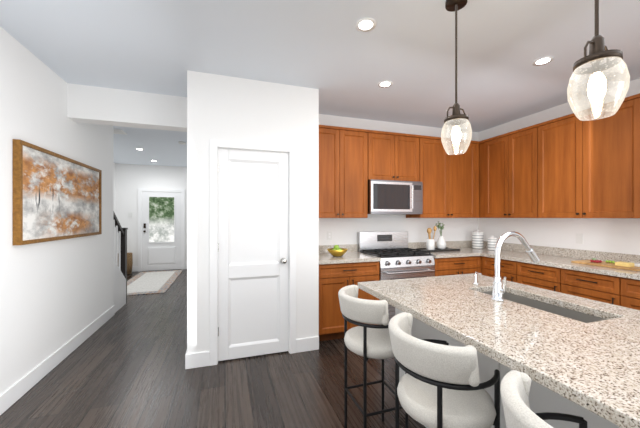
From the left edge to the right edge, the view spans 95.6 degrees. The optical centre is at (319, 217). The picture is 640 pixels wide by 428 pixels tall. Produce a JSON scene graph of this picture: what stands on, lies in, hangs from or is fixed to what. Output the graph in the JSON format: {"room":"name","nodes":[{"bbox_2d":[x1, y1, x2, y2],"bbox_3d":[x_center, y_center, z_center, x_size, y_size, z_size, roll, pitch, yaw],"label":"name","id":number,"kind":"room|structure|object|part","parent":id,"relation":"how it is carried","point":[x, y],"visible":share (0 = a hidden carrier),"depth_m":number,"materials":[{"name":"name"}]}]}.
{"room":"kitchen","nodes":[
{"label":"kitchen","id":0,"kind":"room"},
{"bbox_2d":[0,26,112,394],"bbox_3d":[-1.576,0.020,-0.200,0.120,2.720,9.000,0,0,-18],"label":"wall","id":1,"kind":"structure","parent":0,"point":[55,295],"depth_m":2.50,"materials":[{"name":"white paint"}]},
{"bbox_2d":[0,305,114,414],"bbox_3d":[-1.512,1.312,-0.178,0.015,0.135,9.000,0,0,-18],"label":"baseboard","id":2,"kind":"structure","parent":1,"relation":"attached to","point":[15,392],"depth_m":2.56,"materials":[{"name":"white wood"}]},
{"bbox_2d":[13,139,101,245],"bbox_3d":[-2.490,-0.185,2.868,0.045,0.790,1.500,0,0,-18],"label":"picture frame","id":3,"kind":"object","parent":1,"relation":"attached to","point":[56,196],"visible":1,"depth_m":2.58,"materials":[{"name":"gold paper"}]},
{"bbox_2d":[113,162,114,212],"bbox_3d":[-3.207,0.020,1.250,0.120,2.720,12.770,0,0,-18],"label":"wall","id":4,"kind":"structure","parent":0,"point":[114,187],"depth_m":7.17,"materials":[{"name":"white paint"}]},
{"bbox_2d":[115,163,186,270],"bbox_3d":[-4.036,0.020,7.634,2.270,2.720,0.120,0,0,-18],"label":"wall","id":5,"kind":"structure","parent":0,"point":[130,179],"depth_m":7.36,"materials":[{"name":"white paint"}]},
{"bbox_2d":[128,188,184,271],"bbox_3d":[-4.200,0.320,7.474,1.300,2.120,0.079,0,0,-18],"label":"front door","id":6,"kind":"structure","parent":5,"relation":"in","point":[161,229],"depth_m":7.50,"materials":[{"name":"white wood"}]},
{"bbox_2d":[132,264,186,271],"bbox_3d":[-4.022,1.312,7.567,2.255,0.135,0.015,0,0,-18],"label":"baseboard","id":7,"kind":"structure","parent":5,"relation":"attached to","point":[134,268],"depth_m":7.35,"materials":[{"name":"white"}]},
{"bbox_2d":[0,269,425,427],"bbox_3d":[-0.090,1.430,2.206,6.800,0.100,12.950,0,0,-18],"label":"floor","id":8,"kind":"structure","parent":0,"point":[123,366],"depth_m":2.38,"materials":[{"name":"brown wood"}]},
{"bbox_2d":[113,211,127,312],"bbox_3d":[-3.188,0.525,3.158,1.093,1.710,2.965,0,0,-18],"label":"stairs","id":9,"kind":"structure","parent":8,"relation":"on","point":[119,282],"depth_m":4.42,"materials":[{"name":"white"}]},
{"bbox_2d":[127,253,132,274],"bbox_3d":[-4.756,1.129,7.051,0.340,0.499,0.340,0,0,-18],"label":"basket","id":10,"kind":"object","parent":8,"relation":"on","point":[129,262],"visible":0.33,"depth_m":7.01,"materials":[{"name":"wicker"}]},
{"bbox_2d":[127,270,182,295],"bbox_3d":[-3.651,1.373,6.276,0.960,0.011,2.400,0,0,-18],"label":"entry rug","id":11,"kind":"object","parent":8,"relation":"on","point":[149,282],"visible":0.81,"depth_m":6.08,"materials":[{"name":"beige fabric"}]},
{"bbox_2d":[319,261,378,340],"bbox_3d":[0.234,0.942,3.519,0.761,0.875,0.610,0,0,-18],"label":"base cabinet","id":12,"kind":"object","parent":8,"relation":"on","point":[332,278],"depth_m":3.20,"materials":[{"name":"brown wood"}]},
{"bbox_2d":[319,253,380,264],"bbox_3d":[0.238,0.485,3.507,0.763,0.040,0.636,0,0,-18],"label":"countertop","id":13,"kind":"structure","parent":12,"relation":"on","point":[324,258],"depth_m":3.27,"materials":[{"name":"beige stone"}]},
{"bbox_2d":[327,245,347,256],"bbox_3d":[0.207,0.398,3.455,0.250,0.132,0.250,0,0,-18],"label":"fruit bowl","id":14,"kind":"object","parent":13,"relation":"on","point":[336,251],"visible":1,"depth_m":3.40,"materials":[{"name":"gold metal"}]},
{"bbox_2d":[338,285,408,427],"bbox_3d":[0.322,0.919,1.789,0.416,0.922,0.440,0,0,-18],"label":"stool","id":15,"kind":"object","parent":8,"relation":"on","point":[368,340],"visible":0.88,"depth_m":1.65,"materials":[{"name":"fabric"}]},
{"bbox_2d":[358,231,434,324],"bbox_3d":[0.972,0.790,3.722,0.752,1.180,0.681,0,0,-18],"label":"range","id":16,"kind":"object","parent":8,"relation":"on","point":[400,259],"visible":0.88,"depth_m":3.54,"materials":[{"name":"silver metal"}]},
{"bbox_2d":[388,312,499,427],"bbox_3d":[0.504,0.919,1.217,0.416,0.922,0.440,0,0,-18],"label":"stool","id":17,"kind":"object","parent":8,"relation":"on","point":[438,385],"visible":1,"depth_m":1.09,"materials":[{"name":"fabric"}]},
{"bbox_2d":[434,257,478,275],"bbox_3d":[1.675,0.942,3.990,0.736,0.875,0.610,0,0,-18],"label":"base cabinet","id":18,"kind":"object","parent":8,"relation":"on","point":[442,268],"depth_m":3.67,"materials":[{"name":"brown wood"}]},
{"bbox_2d":[479,269,486,275],"bbox_3d":[2.296,0.942,4.142,0.656,0.875,0.706,0,0,-18],"label":"base cabinet","id":19,"kind":"object","parent":8,"relation":"on","point":[484,271],"depth_m":3.76,"materials":[{"name":"brown wood"}]},
{"bbox_2d":[487,269,510,280],"bbox_3d":[2.490,0.942,3.623,0.610,0.875,0.519,0,0,-18],"label":"base cabinet","id":20,"kind":"object","parent":8,"relation":"on","point":[490,272],"depth_m":3.52,"materials":[{"name":"brown wood"}]},
{"bbox_2d":[391,305,613,427],"bbox_3d":[1.311,0.944,1.054,0.783,0.874,2.530,0,0,-18],"label":"kitchen island","id":21,"kind":"object","parent":8,"relation":"on","point":[541,400],"depth_m":1.18,"materials":[{"name":"paint"}]},
{"bbox_2d":[358,273,639,427],"bbox_3d":[1.179,0.484,1.011,1.070,0.040,2.590,0,0,-18],"label":"island countertop","id":22,"kind":"structure","parent":21,"relation":"on","point":[593,364],"depth_m":1.17,"materials":[{"name":"beige stone"}]},
{"bbox_2d":[473,271,481,284],"bbox_3d":[1.083,0.420,1.998,0.040,0.089,0.066,0,0,-18],"label":"soap dispenser","id":23,"kind":"object","parent":22,"relation":"on","point":[475,279],"visible":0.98,"depth_m":2.00,"materials":[{"name":"silver metal"}]},
{"bbox_2d":[491,231,539,300],"bbox_3d":[1.138,0.272,1.659,0.350,0.384,0.099,0,0,-18],"label":"faucet","id":24,"kind":"object","parent":22,"relation":"on","point":[498,291],"visible":1,"depth_m":1.63,"materials":[{"name":"silver metal"}]},
{"bbox_2d":[482,289,597,320],"bbox_3d":[1.199,0.605,1.633,0.283,0.226,0.668,0,0,-18],"label":"sink","id":25,"kind":"object","parent":22,"relation":"in","point":[513,296],"depth_m":1.70,"materials":[{"name":"grey metal"}]},
{"bbox_2d":[511,273,550,289],"bbox_3d":[2.623,0.942,3.214,0.610,0.875,0.578,0,0,-18],"label":"base cabinet","id":26,"kind":"object","parent":8,"relation":"on","point":[531,281],"depth_m":3.17,"materials":[{"name":"brown wood"}]},
{"bbox_2d":[500,370,586,427],"bbox_3d":[0.678,0.919,0.684,0.416,0.922,0.440,0,0,-18],"label":"stool","id":27,"kind":"object","parent":8,"relation":"on","point":[515,385],"visible":1,"depth_m":0.77,"materials":[{"name":"fabric"}]},
{"bbox_2d":[551,281,606,302],"bbox_3d":[2.766,0.942,2.777,0.610,0.875,0.578,0,0,-18],"label":"base cabinet","id":28,"kind":"object","parent":8,"relation":"on","point":[575,290],"depth_m":2.74,"materials":[{"name":"brown wood"}]},
{"bbox_2d":[414,245,639,296],"bbox_3d":[2.393,0.485,2.754,1.335,0.040,3.408,0,0,-18],"label":"countertop","id":29,"kind":"structure","parent":28,"relation":"on","point":[561,269],"depth_m":3.00,"materials":[{"name":"beige stone"}]},
{"bbox_2d":[416,221,459,251],"bbox_3d":[1.652,0.262,4.054,0.540,0.404,0.240,0,0,-18],"label":"tray","id":30,"kind":"object","parent":29,"relation":"on","point":[440,244],"visible":1,"depth_m":4.04,"materials":[{"name":"grey ceramic"}]},
{"bbox_2d":[472,230,483,248],"bbox_3d":[2.353,0.328,4.325,0.153,0.272,0.151,0,0,-18],"label":"canister","id":31,"kind":"object","parent":29,"relation":"on","point":[477,239],"visible":1,"depth_m":4.27,"materials":[{"name":"white ceramic"}]},
{"bbox_2d":[487,236,496,249],"bbox_3d":[2.443,0.363,4.113,0.118,0.202,0.117,0,0,-18],"label":"canister","id":32,"kind":"object","parent":29,"relation":"on","point":[492,241],"visible":0.98,"depth_m":4.07,"materials":[{"name":"white ceramic"}]},
{"bbox_2d":[571,258,639,270],"bbox_3d":[2.786,0.437,2.773,0.300,0.054,0.500,0,0,-18],"label":"cutting board","id":33,"kind":"object","parent":29,"relation":"on","point":[620,265],"visible":1,"depth_m":2.69,"materials":[{"name":"brown wood"}]},
{"bbox_2d":[607,293,639,309],"bbox_3d":[2.909,0.942,2.340,0.610,0.875,0.578,0,0,-18],"label":"base cabinet","id":34,"kind":"object","parent":8,"relation":"on","point":[618,299],"depth_m":2.44,"materials":[{"name":"brown wood"}]},
{"bbox_2d":[187,70,318,365],"bbox_3d":[-1.487,0.020,5.516,1.260,2.720,5.730,0,0,-18],"label":"wall","id":35,"kind":"structure","parent":0,"point":[252,217],"depth_m":2.85,"materials":[{"name":"white paint"}]},
{"bbox_2d":[67,83,186,131],"bbox_3d":[-1.998,-1.170,3.166,1.170,0.340,0.180,0,0,-18],"label":"header","id":36,"kind":"object","parent":35,"relation":"attached to","point":[86,104],"visible":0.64,"depth_m":3.06,"materials":[{"name":"white paint"}]},
{"bbox_2d":[185,336,318,368],"bbox_3d":[-1.481,1.312,5.473,1.275,0.135,5.575,0,0,-18],"label":"baseboard","id":37,"kind":"structure","parent":35,"relation":"attached to","point":[197,360],"depth_m":2.69,"materials":[{"name":"white wood"}]},
{"bbox_3d":[-0.640,0.356,2.837,0.685,2.024,0.112,0,0,-18],"label":"door","id":38,"kind":"part","parent":35,"relation":"part of","materials":[{"name":"white wood"}]},
{"bbox_3d":[-0.646,0.328,2.863,0.820,2.105,0.096,0,0,-18],"label":"casing","id":39,"kind":"part","parent":35,"relation":"part of","materials":[{"name":"white wood"}]},
{"bbox_2d":[0,0,639,166],"bbox_3d":[-0.090,-1.390,2.206,6.800,0.100,12.950,0,0,-18],"label":"ceiling","id":40,"kind":"structure","parent":0,"point":[335,57],"depth_m":2.32,"materials":[{"name":"white paint"}]},
{"bbox_2d":[113,129,126,134],"bbox_3d":[-3.231,-1.332,4.494,0.350,0.016,0.250,0,0,-18],"label":"ceiling vent","id":41,"kind":"object","parent":40,"relation":"in","point":[118,131],"visible":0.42,"depth_m":4.50,"materials":[{"name":"white metal"}]},
{"bbox_2d":[355,17,376,31],"bbox_3d":[0.319,-1.338,2.019,0.150,0.003,0.150,0,0,-18],"label":"recessed light","id":42,"kind":"object","parent":40,"relation":"in","point":[366,24],"visible":1,"depth_m":2.01,"materials":[{"name":"white plastic"}]},
{"bbox_2d":[378,81,392,87],"bbox_3d":[0.656,-1.338,2.918,0.150,0.003,0.150,0,0,-18],"label":"recessed light","id":43,"kind":"object","parent":40,"relation":"in","point":[383,84],"visible":1,"depth_m":2.92,"materials":[{"name":"white plastic"}]},
{"bbox_2d":[441,0,471,154],"bbox_3d":[0.841,-0.867,1.790,0.174,0.944,0.174,0,0,-18],"label":"pendant light","id":44,"kind":"object","parent":40,"relation":"hanging from","point":[455,6],"visible":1,"depth_m":1.78,"materials":[{"name":"glass"}]},
{"bbox_2d":[532,56,553,65],"bbox_3d":[1.912,-1.338,2.487,0.150,0.003,0.150,0,0,-18],"label":"recessed light","id":45,"kind":"object","parent":40,"relation":"in","point":[543,60],"visible":1,"depth_m":2.48,"materials":[{"name":"white plastic"}]},
{"bbox_2d":[567,0,629,120],"bbox_3d":[1.058,-0.862,1.109,0.174,0.954,0.174,0,0,-18],"label":"pendant light","id":46,"kind":"object","parent":40,"relation":"hanging from","point":[599,51],"visible":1,"depth_m":1.10,"materials":[{"name":"glass"}]},
{"bbox_2d":[319,114,582,244],"bbox_3d":[1.337,0.020,3.522,2.870,2.720,1.535,0,0,-18],"label":"wall","id":47,"kind":"structure","parent":0,"point":[338,231],"depth_m":4.09,"materials":[{"name":"white paint"}]},
{"bbox_2d":[319,125,346,217],"bbox_3d":[0.035,-0.540,3.607,0.437,1.100,0.320,0,0,-18],"label":"upper cabinet","id":48,"kind":"object","parent":47,"relation":"attached to","point":[332,139],"depth_m":3.49,"materials":[{"name":"brown wood"}]},
{"bbox_2d":[347,128,374,217],"bbox_3d":[0.371,-0.540,3.717,0.499,1.100,0.320,0,0,-18],"label":"upper cabinet","id":49,"kind":"object","parent":47,"relation":"attached to","point":[360,142],"depth_m":3.59,"materials":[{"name":"brown wood"}]},
{"bbox_2d":[375,130,398,180],"bbox_3d":[0.761,-0.780,3.844,0.439,0.620,0.320,0,0,-18],"label":"upper cabinet","id":50,"kind":"object","parent":47,"relation":"attached to","point":[386,143],"depth_m":3.72,"materials":[{"name":"brown wood"}]},
{"bbox_2d":[368,179,422,213],"bbox_3d":[0.934,-0.253,3.838,0.756,0.425,0.435,0,0,-18],"label":"microwave","id":51,"kind":"object","parent":50,"relation":"attached to","point":[393,197],"visible":0.96,"depth_m":3.67,"materials":[{"name":"silver metal"}]},
{"bbox_2d":[319,241,471,252],"bbox_3d":[1.131,0.415,4.123,2.844,0.099,0.020,0,0,-18],"label":"backsplash","id":52,"kind":"structure","parent":47,"relation":"attached to","point":[450,244],"depth_m":4.19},
{"bbox_2d":[399,133,422,180],"bbox_3d":[1.070,-0.780,3.945,0.439,0.620,0.320,0,0,-18],"label":"upper cabinet","id":53,"kind":"object","parent":47,"relation":"attached to","point":[410,145],"depth_m":3.83,"materials":[{"name":"brown wood"}]},
{"bbox_2d":[406,135,454,217],"bbox_3d":[1.506,-0.540,4.088,0.596,1.100,0.320,0,0,-18],"label":"upper cabinet","id":54,"kind":"object","parent":47,"relation":"attached to","point":[438,181],"depth_m":3.96,"materials":[{"name":"brown wood"}]},
{"bbox_2d":[455,139,478,216],"bbox_3d":[1.961,-0.540,4.236,0.590,1.100,0.320,0,0,-18],"label":"upper cabinet","id":55,"kind":"object","parent":47,"relation":"attached to","point":[467,163],"depth_m":4.12,"materials":[{"name":"brown wood"}]},
{"bbox_2d":[478,78,639,254],"bbox_3d":[3.747,0.020,0.962,0.120,2.720,7.900,0,0,-18],"label":"wall","id":56,"kind":"structure","parent":0,"point":[617,235],"depth_m":3.41,"materials":[{"name":"white paint"}]},
{"bbox_2d":[479,139,486,216],"bbox_3d":[2.418,-0.540,4.309,0.320,1.100,0.466,0,0,-18],"label":"upper cabinet","id":57,"kind":"object","parent":56,"relation":"attached to","point":[482,144],"depth_m":4.13,"materials":[{"name":"brown wood"}]},
{"bbox_2d":[487,134,502,217],"bbox_3d":[2.538,-0.540,3.943,0.320,1.100,0.421,0,0,-18],"label":"upper cabinet","id":58,"kind":"object","parent":56,"relation":"attached to","point":[494,144],"depth_m":3.94,"materials":[{"name":"brown wood"}]},
{"bbox_2d":[503,126,530,217],"bbox_3d":[2.643,-0.540,3.622,0.320,1.100,0.482,0,0,-18],"label":"upper cabinet","id":59,"kind":"object","parent":56,"relation":"attached to","point":[517,143],"depth_m":3.64,"materials":[{"name":"brown wood"}]},
{"bbox_2d":[531,113,574,217],"bbox_3d":[2.768,-0.540,3.237,0.320,1.100,0.566,0,0,-18],"label":"upper cabinet","id":60,"kind":"object","parent":56,"relation":"attached to","point":[572,165],"depth_m":3.24,"materials":[{"name":"brown wood"}]},
{"bbox_2d":[483,241,639,262],"bbox_3d":[3.018,0.415,2.958,0.020,0.099,3.408,0,0,-18],"label":"backsplash","id":61,"kind":"structure","parent":56,"relation":"attached to","point":[586,254],"depth_m":3.29,"materials":[{"name":"beige stone"}]},
{"bbox_2d":[575,96,630,217],"bbox_3d":[2.909,-0.540,2.807,0.320,1.100,0.566,0,0,-18],"label":"upper cabinet","id":62,"kind":"object","parent":56,"relation":"attached to","point":[603,145],"depth_m":2.80,"materials":[{"name":"brown wood"}]},
{"bbox_2d":[631,93,639,217],"bbox_3d":[3.036,-0.540,2.419,0.320,1.100,0.486,0,0,-18],"label":"upper cabinet","id":63,"kind":"object","parent":56,"relation":"attached to","point":[635,99],"depth_m":2.59,"materials":[{"name":"brown wood"}]}
]}

